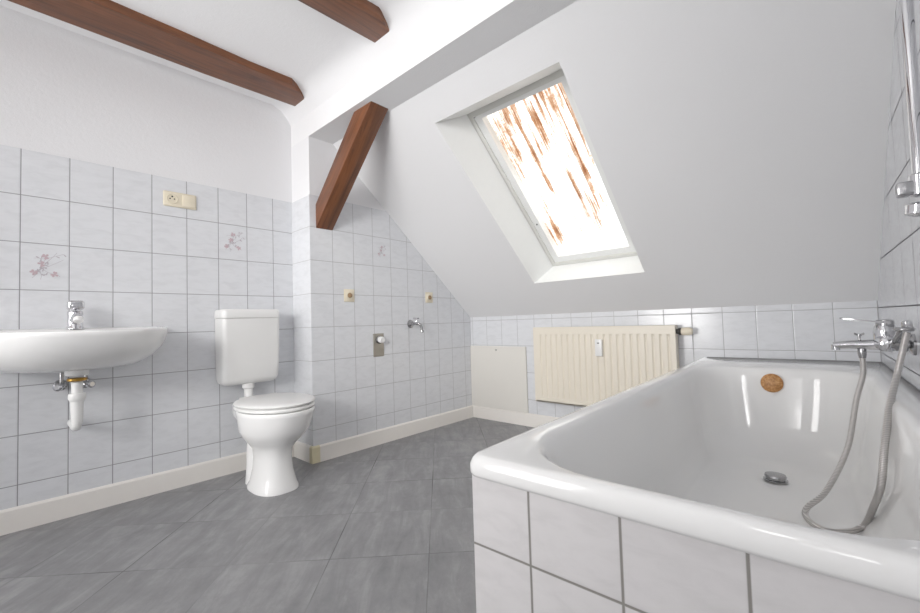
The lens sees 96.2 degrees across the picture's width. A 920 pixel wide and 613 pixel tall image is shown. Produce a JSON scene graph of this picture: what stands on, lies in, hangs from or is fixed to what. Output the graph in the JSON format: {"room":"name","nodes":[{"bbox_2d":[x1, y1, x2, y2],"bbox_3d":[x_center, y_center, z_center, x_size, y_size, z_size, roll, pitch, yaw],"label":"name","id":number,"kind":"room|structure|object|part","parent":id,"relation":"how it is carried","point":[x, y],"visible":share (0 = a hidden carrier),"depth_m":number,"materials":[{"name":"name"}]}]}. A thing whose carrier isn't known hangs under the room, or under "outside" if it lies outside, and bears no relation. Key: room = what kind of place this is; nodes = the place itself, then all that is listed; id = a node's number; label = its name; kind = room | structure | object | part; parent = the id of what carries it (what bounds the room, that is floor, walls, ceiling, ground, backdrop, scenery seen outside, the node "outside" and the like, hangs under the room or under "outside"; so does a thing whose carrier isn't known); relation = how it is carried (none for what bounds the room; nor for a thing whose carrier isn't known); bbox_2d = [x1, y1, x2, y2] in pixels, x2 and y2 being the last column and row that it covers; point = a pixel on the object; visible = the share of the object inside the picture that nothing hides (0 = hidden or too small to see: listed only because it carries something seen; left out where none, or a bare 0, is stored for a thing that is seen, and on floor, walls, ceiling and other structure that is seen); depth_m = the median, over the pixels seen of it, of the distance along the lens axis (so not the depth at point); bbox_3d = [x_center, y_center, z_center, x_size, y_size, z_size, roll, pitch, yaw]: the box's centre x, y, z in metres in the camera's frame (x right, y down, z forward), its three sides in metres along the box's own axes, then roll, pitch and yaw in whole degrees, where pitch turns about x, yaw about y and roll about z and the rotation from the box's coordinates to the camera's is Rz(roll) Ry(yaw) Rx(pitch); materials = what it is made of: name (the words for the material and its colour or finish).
{"room":"bathroom","nodes":[
{"label":"bathroom","id":0,"kind":"room"},
{"bbox_2d":[64,370,89,376],"bbox_3d":[-1.562,0.267,1.683,0.080,0.030,0.080,-4,-3,42],"label":"ring","id":1,"kind":"object","parent":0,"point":[81,372],"depth_m":1.65,"materials":[{"name":"white metal"}]},
{"bbox_2d":[0,5,291,202],"bbox_3d":[-2.280,-0.240,1.328,0.114,2.300,3.620,-4,-3,42],"label":"wall","id":2,"kind":"structure","parent":0,"point":[66,93],"depth_m":2.02,"materials":[{"name":"white paint"}]},
{"bbox_2d":[32,253,65,279],"bbox_3d":[-1.777,-0.175,1.782,0.001,0.120,0.111,-4,-3,42],"label":"print","id":3,"kind":"object","parent":2,"relation":"attached to","point":[45,266],"depth_m":1.78,"materials":[{"name":"tile"}]},
{"bbox_2d":[52,372,67,390],"bbox_3d":[-1.703,0.323,1.758,0.047,0.082,0.098,0,-3,-44],"label":"angle valve","id":4,"kind":"object","parent":2,"relation":"attached to","point":[61,384],"visible":1,"depth_m":1.75,"materials":[{"name":"silver metal"}]},
{"bbox_3d":[-1.684,0.338,1.733,0.033,0.033,0.032,-1,-2,-16],"label":"valve handle","id":5,"kind":"part","parent":4,"relation":"part of","materials":[{"name":"silver metal"}]},
{"bbox_2d":[0,300,167,430],"bbox_3d":[-1.532,0.240,1.651,0.500,0.543,0.658,-4,-3,42],"label":"washbasin","id":6,"kind":"object","parent":2,"relation":"attached to","point":[74,350],"visible":1,"depth_m":1.54,"materials":[{"name":"white ceramic"}]},
{"bbox_2d":[66,300,84,328],"bbox_3d":[-1.622,0.034,1.744,0.152,0.120,0.060,-4,-3,42],"label":"tap","id":7,"kind":"object","parent":6,"relation":"on","point":[75,319],"depth_m":1.75,"materials":[{"name":"silver metal"}]},
{"bbox_3d":[-1.534,0.169,1.653,0.500,0.172,0.658,-4,-3,42],"label":"basin bowl","id":8,"kind":"part","parent":6,"relation":"part of","materials":[{"name":"white ceramic"}]},
{"bbox_2d":[83,375,95,387],"bbox_3d":[-1.646,0.323,1.821,0.098,0.082,0.047,-4,-3,38],"label":"angle valve","id":9,"kind":"object","parent":2,"relation":"attached to","point":[88,383],"visible":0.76,"depth_m":1.80,"materials":[{"name":"silver metal"}]},
{"bbox_3d":[-1.620,0.339,1.804,0.032,0.033,0.033,-2,-2,10],"label":"valve handle","id":10,"kind":"part","parent":9,"relation":"part of","materials":[{"name":"silver metal"}]},
{"bbox_2d":[0,144,293,509],"bbox_3d":[-2.241,0.117,1.255,0.010,1.578,3.570,-4,-3,42],"label":"wall tiles","id":11,"kind":"structure","parent":2,"relation":"attached to","point":[104,237],"depth_m":1.97,"materials":[{"name":"tile"}]},
{"bbox_2d":[0,445,293,535],"bbox_3d":[-2.211,0.857,1.219,0.014,0.096,3.570,-4,-3,42],"label":"baseboard","id":12,"kind":"structure","parent":2,"relation":"attached to","point":[14,519],"depth_m":1.89,"materials":[{"name":"beige paint"}]},
{"bbox_2d":[163,190,195,209],"bbox_3d":[-1.459,-0.554,2.151,0.014,0.078,0.148,-4,-3,42],"label":"switch plate","id":13,"kind":"object","parent":2,"relation":"attached to","point":[173,199],"visible":1,"depth_m":2.15,"materials":[{"name":"beige plastic"}]},
{"bbox_2d":[226,232,243,251],"bbox_3d":[-1.280,-0.369,2.344,0.001,0.120,0.107,-4,-3,42],"label":"print","id":14,"kind":"object","parent":2,"relation":"attached to","point":[234,240],"depth_m":2.35,"materials":[{"name":"tile"}]},
{"bbox_2d":[0,417,533,612],"bbox_3d":[-0.660,0.865,0.778,3.100,0.050,5.200,-4,-3,42],"label":"floor","id":15,"kind":"structure","parent":0,"point":[388,527],"depth_m":1.50,"materials":[{"name":"grey tile"}]},
{"bbox_2d":[214,309,314,496],"bbox_3d":[-0.990,0.455,2.121,0.642,0.902,0.356,-4,-3,42],"label":"toilet","id":16,"kind":"object","parent":15,"relation":"on","point":[246,340],"visible":1,"depth_m":2.05,"materials":[{"name":"white ceramic"}]},
{"bbox_3d":[-1.186,0.041,2.315,0.132,0.048,0.307,-4,-3,42],"label":"cistern lid","id":17,"kind":"part","parent":16,"relation":"part of","materials":[{"name":"white plastic"}]},
{"bbox_3d":[-0.947,0.702,2.079,0.546,0.402,0.344,-4,-3,42],"label":"bowl","id":18,"kind":"part","parent":16,"relation":"part of","materials":[{"name":"white ceramic"}]},
{"bbox_3d":[-0.920,0.466,2.058,0.438,0.025,0.356,-4,-3,42],"label":"seat lid","id":19,"kind":"part","parent":16,"relation":"part of","materials":[{"name":"white plastic"}]},
{"bbox_2d":[470,357,919,612],"bbox_3d":[0.963,0.532,1.291,0.708,0.556,2.083,-4,-3,41],"label":"bathtub","id":20,"kind":"object","parent":15,"relation":"on","point":[687,488],"visible":0.98,"depth_m":0.72,"materials":[{"name":"white ceramic"}]},
{"bbox_3d":[0.298,0.542,0.511,0.695,0.516,0.015,-4,-3,41],"label":"panel","id":21,"kind":"part","parent":20,"relation":"part of","materials":[{"name":"tile"}]},
{"bbox_2d":[802,321,912,533],"bbox_3d":[1.130,0.323,1.176,0.462,0.557,0.212,0,-3,-32],"label":"shower hose","id":22,"kind":"object","parent":20,"relation":"in","point":[886,428],"visible":0.96,"depth_m":1.13,"materials":[{"name":"metal"}]},
{"bbox_2d":[0,0,577,146],"bbox_3d":[-1.183,-1.289,0.358,3.100,0.383,3.841,-4,-3,42],"label":"ceiling","id":23,"kind":"structure","parent":0,"point":[337,70],"depth_m":1.89,"materials":[{"name":"white paint"}]},
{"bbox_2d":[8,0,303,105],"bbox_3d":[-2.113,-1.260,1.144,0.230,0.053,3.556,-4,-3,42],"label":"ceiling beam","id":24,"kind":"structure","parent":23,"relation":"attached to","point":[110,19],"depth_m":1.92,"materials":[{"name":"brown wood"}]},
{"bbox_2d":[298,0,388,42],"bbox_3d":[-1.527,-1.298,0.622,0.170,0.053,3.568,-4,-3,42],"label":"ceiling beam","id":25,"kind":"structure","parent":23,"relation":"attached to","point":[363,17],"depth_m":1.78,"materials":[{"name":"brown wood"}]},
{"bbox_2d":[291,136,470,329],"bbox_3d":[-0.478,-0.043,3.105,0.300,1.935,1.524,-4,-3,42],"label":"wall","id":26,"kind":"structure","parent":0,"point":[312,159],"depth_m":2.55,"materials":[{"name":"white paint"}]},
{"bbox_2d":[292,195,312,445],"bbox_3d":[-0.956,0.128,2.505,0.229,1.575,0.008,-4,-3,42],"label":"trim","id":27,"kind":"structure","parent":26,"relation":"attached to","point":[302,339],"depth_m":2.50,"materials":[{"name":"tile"}]},
{"bbox_2d":[294,441,310,462],"bbox_3d":[-0.941,0.867,2.468,0.190,0.096,0.014,-4,-3,42],"label":"baseboard","id":28,"kind":"structure","parent":26,"relation":"attached to","point":[301,450],"depth_m":2.46,"materials":[{"name":"beige paint"}]},
{"bbox_2d":[309,445,319,463],"bbox_3d":[-0.846,0.861,2.405,0.034,0.096,0.049,-4,-3,42],"label":"baseboard","id":29,"kind":"structure","parent":26,"relation":"attached to","point":[314,451],"depth_m":2.39,"materials":[{"name":"paint"}]},
{"bbox_2d":[344,289,354,301],"bbox_3d":[-0.700,-0.070,2.617,0.018,0.080,0.076,-4,-3,42],"label":"rosette","id":30,"kind":"object","parent":26,"relation":"attached to","point":[348,293],"visible":1,"depth_m":2.61,"materials":[{"name":"beige plastic"}]},
{"bbox_2d":[316,101,387,229],"bbox_3d":[-0.622,-0.763,2.336,0.583,0.557,0.112,-4,-3,42],"label":"diagonal brace","id":31,"kind":"object","parent":26,"relation":"attached to","point":[364,125],"visible":1,"depth_m":2.31,"materials":[{"name":"brown wood"}]},
{"bbox_2d":[373,333,384,356],"bbox_3d":[-0.530,0.257,2.755,0.052,0.154,0.086,-4,-3,42],"label":"outlet plate","id":32,"kind":"object","parent":26,"relation":"attached to","point":[378,339],"visible":1,"depth_m":2.75,"materials":[{"name":"metal"}]},
{"bbox_2d":[308,194,471,445],"bbox_3d":[-0.396,0.126,2.956,0.010,1.580,1.429,-4,-3,42],"label":"wall tiles","id":33,"kind":"structure","parent":26,"relation":"attached to","point":[418,375],"depth_m":2.78,"materials":[{"name":"tile"}]},
{"bbox_2d":[320,405,472,461],"bbox_3d":[-0.353,0.867,2.934,0.014,0.096,1.395,-4,-3,42],"label":"baseboard","id":34,"kind":"structure","parent":26,"relation":"attached to","point":[341,447],"depth_m":2.79,"materials":[{"name":"beige paint"}]},
{"bbox_2d":[407,317,423,332],"bbox_3d":[-0.317,0.134,2.958,0.107,0.110,0.067,-4,-3,42],"label":"tap","id":35,"kind":"object","parent":26,"relation":"attached to","point":[410,323],"visible":1,"depth_m":2.95,"materials":[{"name":"silver metal"}]},
{"bbox_2d":[425,292,432,302],"bbox_3d":[-0.231,-0.069,3.134,0.018,0.080,0.076,-4,-3,42],"label":"rosette","id":36,"kind":"object","parent":26,"relation":"attached to","point":[428,295],"visible":1,"depth_m":3.13,"materials":[{"name":"beige plastic"}]},
{"bbox_2d":[333,0,895,316],"bbox_3d":[0.557,-0.519,2.222,3.100,1.127,1.288,-4,-3,42],"label":"wall","id":37,"kind":"structure","parent":0,"point":[740,146],"depth_m":1.72,"materials":[{"name":"white paint"}]},
{"bbox_2d":[435,62,643,282],"bbox_3d":[0.483,-0.606,2.267,0.717,0.859,1.004,-4,-3,42],"label":"trim","id":38,"kind":"structure","parent":37,"relation":"attached to","point":[457,129],"depth_m":2.44,"materials":[{"name":"white paint"}]},
{"bbox_2d":[467,69,637,265],"bbox_3d":[0.565,-0.685,2.322,0.600,0.789,0.891,-4,-3,42],"label":"window","id":39,"kind":"structure","parent":37,"relation":"in","point":[478,118],"depth_m":2.36,"materials":[{"name":"white plastic"}]},
{"bbox_3d":[1.049,0.437,2.694,3.100,0.850,0.112,-4,-3,42],"label":"wall","id":40,"kind":"structure","parent":0,"visible":0},
{"bbox_2d":[470,346,528,412],"bbox_3d":[0.299,0.563,3.276,0.548,0.495,0.016,-4,-3,42],"label":"board","id":41,"kind":"object","parent":40,"relation":"attached to","point":[498,373],"visible":1,"depth_m":3.25,"materials":[{"name":"white metal"}]},
{"bbox_2d":[473,405,558,427],"bbox_3d":[0.744,0.831,2.871,1.726,0.096,0.014,-4,-3,42],"label":"baseboard","id":42,"kind":"structure","parent":40,"relation":"attached to","point":[513,417],"depth_m":3.18,"materials":[{"name":"beige paint"}]},
{"bbox_2d":[533,325,692,406],"bbox_3d":[0.932,0.389,2.643,1.022,0.526,0.106,-4,-3,42],"label":"radiator","id":43,"kind":"object","parent":40,"relation":"attached to","point":[584,366],"visible":0.83,"depth_m":2.65,"materials":[{"name":"beige metal"}]},
{"bbox_2d":[470,301,881,417],"bbox_3d":[1.003,0.447,2.656,2.436,0.830,0.010,-4,-3,42],"label":"wall tiles","id":44,"kind":"structure","parent":40,"relation":"attached to","point":[807,331],"depth_m":2.23,"materials":[{"name":"tile"}]},
{"bbox_3d":[0.287,-0.373,-0.071,0.114,2.300,5.350,-4,-3,41],"label":"wall","id":45,"kind":"structure","parent":0,"visible":0},
{"bbox_2d":[831,317,916,357],"bbox_3d":[1.281,0.098,1.290,0.182,0.131,0.294,-4,-3,41],"label":"mixer","id":46,"kind":"object","parent":45,"relation":"attached to","point":[887,337],"visible":0.9,"depth_m":1.28,"materials":[{"name":"silver metal"}]},
{"bbox_3d":[1.286,0.123,1.339,0.122,0.037,0.035,-4,-3,41],"label":"spout","id":47,"kind":"part","parent":46,"relation":"part of","materials":[{"name":"silver metal"}]},
{"bbox_3d":[1.291,0.097,1.335,0.027,0.025,0.012,-4,-3,41],"label":"diverter knob","id":48,"kind":"part","parent":46,"relation":"part of","materials":[{"name":"silver metal"}]},
{"bbox_2d":[857,349,866,357],"bbox_3d":[1.296,0.150,1.330,0.021,0.030,0.021,-4,-3,41],"label":"outlet","id":49,"kind":"object","parent":46,"relation":"attached to","point":[862,353],"depth_m":1.32,"materials":[{"name":"silver metal"}]},
{"bbox_3d":[1.304,0.050,1.324,0.126,0.033,0.044,-4,-3,41],"label":"lever","id":50,"kind":"part","parent":46,"relation":"part of","materials":[{"name":"silver metal"}]},
{"bbox_2d":[877,0,919,389],"bbox_3d":[0.944,-0.310,0.781,0.008,2.200,2.900,-4,-3,41],"label":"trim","id":51,"kind":"structure","parent":45,"relation":"attached to","point":[898,300],"depth_m":1.27,"materials":[{"name":"tile"}]},
{"bbox_2d":[895,0,919,216],"bbox_3d":[0.933,-0.693,0.861,0.076,1.018,0.052,-4,-3,41],"label":"shower rail","id":52,"kind":"object","parent":45,"relation":"attached to","point":[911,187],"visible":1,"depth_m":0.85,"materials":[{"name":"silver metal"}]},
{"bbox_3d":[0.942,-0.199,0.847,0.043,0.031,0.042,-4,-3,41],"label":"knob","id":53,"kind":"part","parent":52,"relation":"part of","materials":[{"name":"silver metal"}]},
{"label":"outside","id":54,"kind":"structure","parent":0,"visible":0},
{"bbox_2d":[487,83,626,251],"bbox_3d":[0.592,-0.682,2.403,0.762,0.963,1.098,-4,-3,42],"label":"window pane","id":55,"kind":"object","parent":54,"point":[541,135],"visible":0.33,"depth_m":2.32,"materials":[{"name":"glass"}]}
]}

